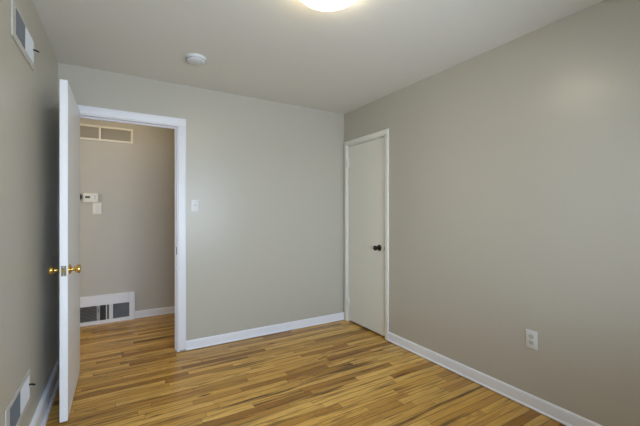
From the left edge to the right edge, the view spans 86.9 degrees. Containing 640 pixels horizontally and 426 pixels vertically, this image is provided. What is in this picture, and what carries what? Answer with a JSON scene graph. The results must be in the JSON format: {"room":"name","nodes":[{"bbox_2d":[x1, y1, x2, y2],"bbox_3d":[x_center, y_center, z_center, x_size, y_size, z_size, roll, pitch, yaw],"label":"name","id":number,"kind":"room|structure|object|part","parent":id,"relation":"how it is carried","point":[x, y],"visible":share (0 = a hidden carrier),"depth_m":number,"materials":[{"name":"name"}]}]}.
{"room":"empty bedroom","nodes":[
{"label":"empty bedroom","id":0,"kind":"room"},
{"bbox_2d":[0,0,57,425],"bbox_3d":[-1.077,0.045,0.901,0.120,2.400,3.850,0,0,-31],"label":"wall","id":1,"kind":"structure","parent":0,"point":[28,97],"depth_m":1.74,"materials":[{"name":"beige paint"}]},
{"bbox_2d":[4,369,35,425],"bbox_3d":[-1.393,0.899,1.582,0.033,0.175,0.440,0,0,-31],"label":"air vent","id":2,"kind":"object","parent":1,"relation":"in","point":[15,410],"visible":1,"depth_m":1.57,"materials":[{"name":"grey metal"}]},
{"bbox_2d":[11,0,38,70],"bbox_3d":[-1.442,-0.863,1.666,0.033,0.175,0.440,0,0,-31],"label":"air vent","id":3,"kind":"object","parent":1,"relation":"in","point":[20,32],"visible":1,"depth_m":1.62,"materials":[{"name":"white metal"}]},
{"bbox_2d":[30,360,58,425],"bbox_3d":[-1.036,1.181,0.984,0.034,0.128,3.711,0,0,-31],"label":"baseboard","id":4,"kind":"structure","parent":1,"relation":"attached to","point":[41,415],"depth_m":2.11,"materials":[{"name":"white paint"}]},
{"bbox_2d":[80,118,174,310],"bbox_3d":[-2.047,0.045,4.128,3.540,2.400,0.120,0,0,-31],"label":"wall","id":5,"kind":"structure","parent":0,"point":[129,246],"depth_m":3.96,"materials":[{"name":"beige paint"}]},
{"bbox_2d":[83,193,97,202],"bbox_3d":[-2.542,-0.169,3.747,0.136,0.104,0.031,0,0,-31],"label":"thermostat","id":6,"kind":"object","parent":5,"relation":"attached to","point":[87,197],"visible":1,"depth_m":3.73,"materials":[{"name":"beige plastic"}]},
{"bbox_2d":[93,203,101,213],"bbox_3d":[-2.496,-0.053,3.785,0.084,0.128,0.012,0,0,-31],"label":"light switch","id":7,"kind":"object","parent":5,"relation":"attached to","point":[97,207],"visible":1,"depth_m":3.78,"materials":[{"name":"beige plastic"}]},
{"bbox_2d":[80,123,132,143],"bbox_3d":[-2.473,-0.896,3.797,0.650,0.170,0.014,0,0,-31],"label":"air vent","id":8,"kind":"object","parent":5,"relation":"in","point":[87,131],"visible":0.7,"depth_m":3.83,"materials":[{"name":"beige plastic"}]},
{"bbox_3d":[-2.609,-0.896,3.717,0.291,0.126,0.012,0,0,-31],"label":"louver panel","id":9,"kind":"part","parent":8,"relation":"part of","materials":[{"name":"beige metal"}]},
{"bbox_3d":[-2.339,-0.896,3.878,0.293,0.126,0.012,0,0,-31],"label":"louver panel","id":10,"kind":"part","parent":8,"relation":"part of","materials":[{"name":"beige metal"}]},
{"bbox_2d":[80,291,134,326],"bbox_3d":[-2.539,1.084,3.748,0.847,0.322,0.032,0,0,-31],"label":"air vent","id":11,"kind":"object","parent":5,"relation":"in","point":[107,308],"visible":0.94,"depth_m":3.82,"materials":[{"name":"white metal"}]},
{"bbox_3d":[-2.671,1.121,3.674,0.403,0.161,0.011,0,0,-31],"label":"louver panel","id":12,"kind":"part","parent":11,"relation":"part of","materials":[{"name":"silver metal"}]},
{"bbox_3d":[-2.446,1.121,3.808,0.056,0.164,0.012,0,0,-31],"label":"louver panel","id":13,"kind":"part","parent":11,"relation":"part of","materials":[{"name":"grey metal"}]},
{"bbox_3d":[-2.294,1.121,3.899,0.161,0.168,0.002,0,0,-31],"label":"panel","id":14,"kind":"part","parent":11,"relation":"part of","materials":[{"name":"grey metal"}]},
{"bbox_2d":[135,306,174,318],"bbox_3d":[-1.385,1.198,4.441,1.841,0.083,0.020,0,0,-31],"label":"baseboard","id":15,"kind":"structure","parent":5,"relation":"attached to","point":[165,310],"depth_m":4.07,"materials":[{"name":"white paint"}]},
{"bbox_2d":[58,62,343,359],"bbox_3d":[-1.279,0.045,3.090,3.800,2.400,0.120,0,0,-31],"label":"wall","id":16,"kind":"structure","parent":0,"point":[265,239],"depth_m":3.35,"materials":[{"name":"beige paint"}]},
{"bbox_2d":[78,105,185,351],"bbox_3d":[-1.634,0.226,2.879,0.796,2.039,0.122,0,0,-31],"label":"door frame","id":17,"kind":"structure","parent":16,"relation":"attached to","point":[84,116],"depth_m":3.02,"materials":[{"name":"white paint"}]},
{"bbox_2d":[48,79,80,422],"bbox_3d":[-1.702,0.223,2.311,0.159,2.024,0.754,0,0,-31],"label":"door","id":18,"kind":"structure","parent":17,"relation":"attached to","point":[69,269],"depth_m":2.03,"materials":[{"name":"white paint"}]},
{"bbox_3d":[-1.590,0.343,2.019,0.052,0.053,0.053,0,0,-31],"label":"knob","id":19,"kind":"part","parent":18,"relation":"part of","materials":[{"name":"gold metal"}]},
{"bbox_3d":[-1.516,0.343,1.997,0.025,0.060,0.005,0,0,-31],"label":"latch plate","id":20,"kind":"part","parent":18,"relation":"part of","materials":[{"name":"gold metal"}]},
{"bbox_3d":[-1.499,0.343,2.073,0.052,0.053,0.053,0,0,-31],"label":"knob","id":21,"kind":"part","parent":18,"relation":"part of","materials":[{"name":"gold metal"}]},
{"bbox_2d":[191,200,198,211],"bbox_3d":[-1.141,-0.066,3.089,0.070,0.114,0.024,0,0,-31],"label":"light switch","id":22,"kind":"object","parent":16,"relation":"attached to","point":[194,203],"visible":1,"depth_m":3.09,"materials":[{"name":"white plastic"}]},
{"bbox_2d":[186,312,343,350],"bbox_3d":[-0.462,1.198,3.495,1.740,0.083,0.020,0,0,-31],"label":"baseboard","id":23,"kind":"structure","parent":16,"relation":"attached to","point":[266,330],"depth_m":3.41,"materials":[{"name":"white paint"}]},
{"bbox_2d":[46,313,565,425],"bbox_3d":[-0.310,1.295,2.175,4.530,0.100,5.255,0,0,-31],"label":"floor","id":24,"kind":"structure","parent":0,"point":[342,372],"depth_m":2.44,"materials":[{"name":"brown wood"}]},
{"bbox_2d":[32,0,602,113],"bbox_3d":[-0.310,-1.205,2.175,4.530,0.100,5.255,0,0,-31],"label":"ceiling","id":25,"kind":"structure","parent":0,"point":[349,58],"depth_m":2.26,"materials":[{"name":"white paint"}]},
{"bbox_2d":[186,53,206,65],"bbox_3d":[-0.921,-1.135,2.514,0.146,0.040,0.146,0,0,-31],"label":"smoke detector","id":26,"kind":"object","parent":25,"relation":"attached to","point":[192,58],"visible":1,"depth_m":2.48,"materials":[{"name":"white plastic"}]},
{"bbox_3d":[-0.921,-1.149,2.514,0.146,0.011,0.146,0,0,-31],"label":"plate","id":27,"kind":"part","parent":26,"relation":"part of","materials":[{"name":"white plastic"}]},
{"bbox_2d":[301,0,354,10],"bbox_3d":[0.043,-1.109,1.682,0.338,0.092,0.338,0,0,-31],"label":"ceiling light","id":28,"kind":"object","parent":25,"relation":"attached to","point":[324,5],"visible":1,"depth_m":1.74,"materials":[{"name":"white glass"}]},
{"bbox_2d":[344,0,639,425],"bbox_3d":[1.317,0.045,2.325,0.120,2.400,3.850,0,0,-31],"label":"wall","id":29,"kind":"structure","parent":0,"point":[514,166],"depth_m":2.16,"materials":[{"name":"beige paint"}]},
{"bbox_2d":[346,137,384,335],"bbox_3d":[0.465,0.233,3.613,0.101,1.981,0.638,0,0,-31],"label":"door","id":30,"kind":"structure","parent":29,"relation":"in","point":[366,163],"depth_m":3.56,"materials":[{"name":"beige paint"}]},
{"bbox_2d":[344,129,388,339],"bbox_3d":[0.535,0.232,3.640,0.122,2.027,0.658,0,0,-31],"label":"door frame","id":31,"kind":"structure","parent":29,"relation":"attached to","point":[381,136],"depth_m":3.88,"materials":[{"name":"white paint"}]},
{"bbox_2d":[387,332,601,425],"bbox_3d":[1.422,1.198,2.012,0.020,0.083,2.965,0,0,-31],"label":"baseboard","id":32,"kind":"structure","parent":29,"relation":"attached to","point":[561,415],"depth_m":2.32,"materials":[{"name":"white paint"}]},
{"bbox_2d":[526,329,537,349],"bbox_3d":[1.346,0.805,2.150,0.009,0.116,0.072,0,0,-31],"label":"power outlet","id":33,"kind":"object","parent":29,"relation":"attached to","point":[531,336],"visible":1,"depth_m":2.14,"materials":[{"name":"white plastic"}]}
]}

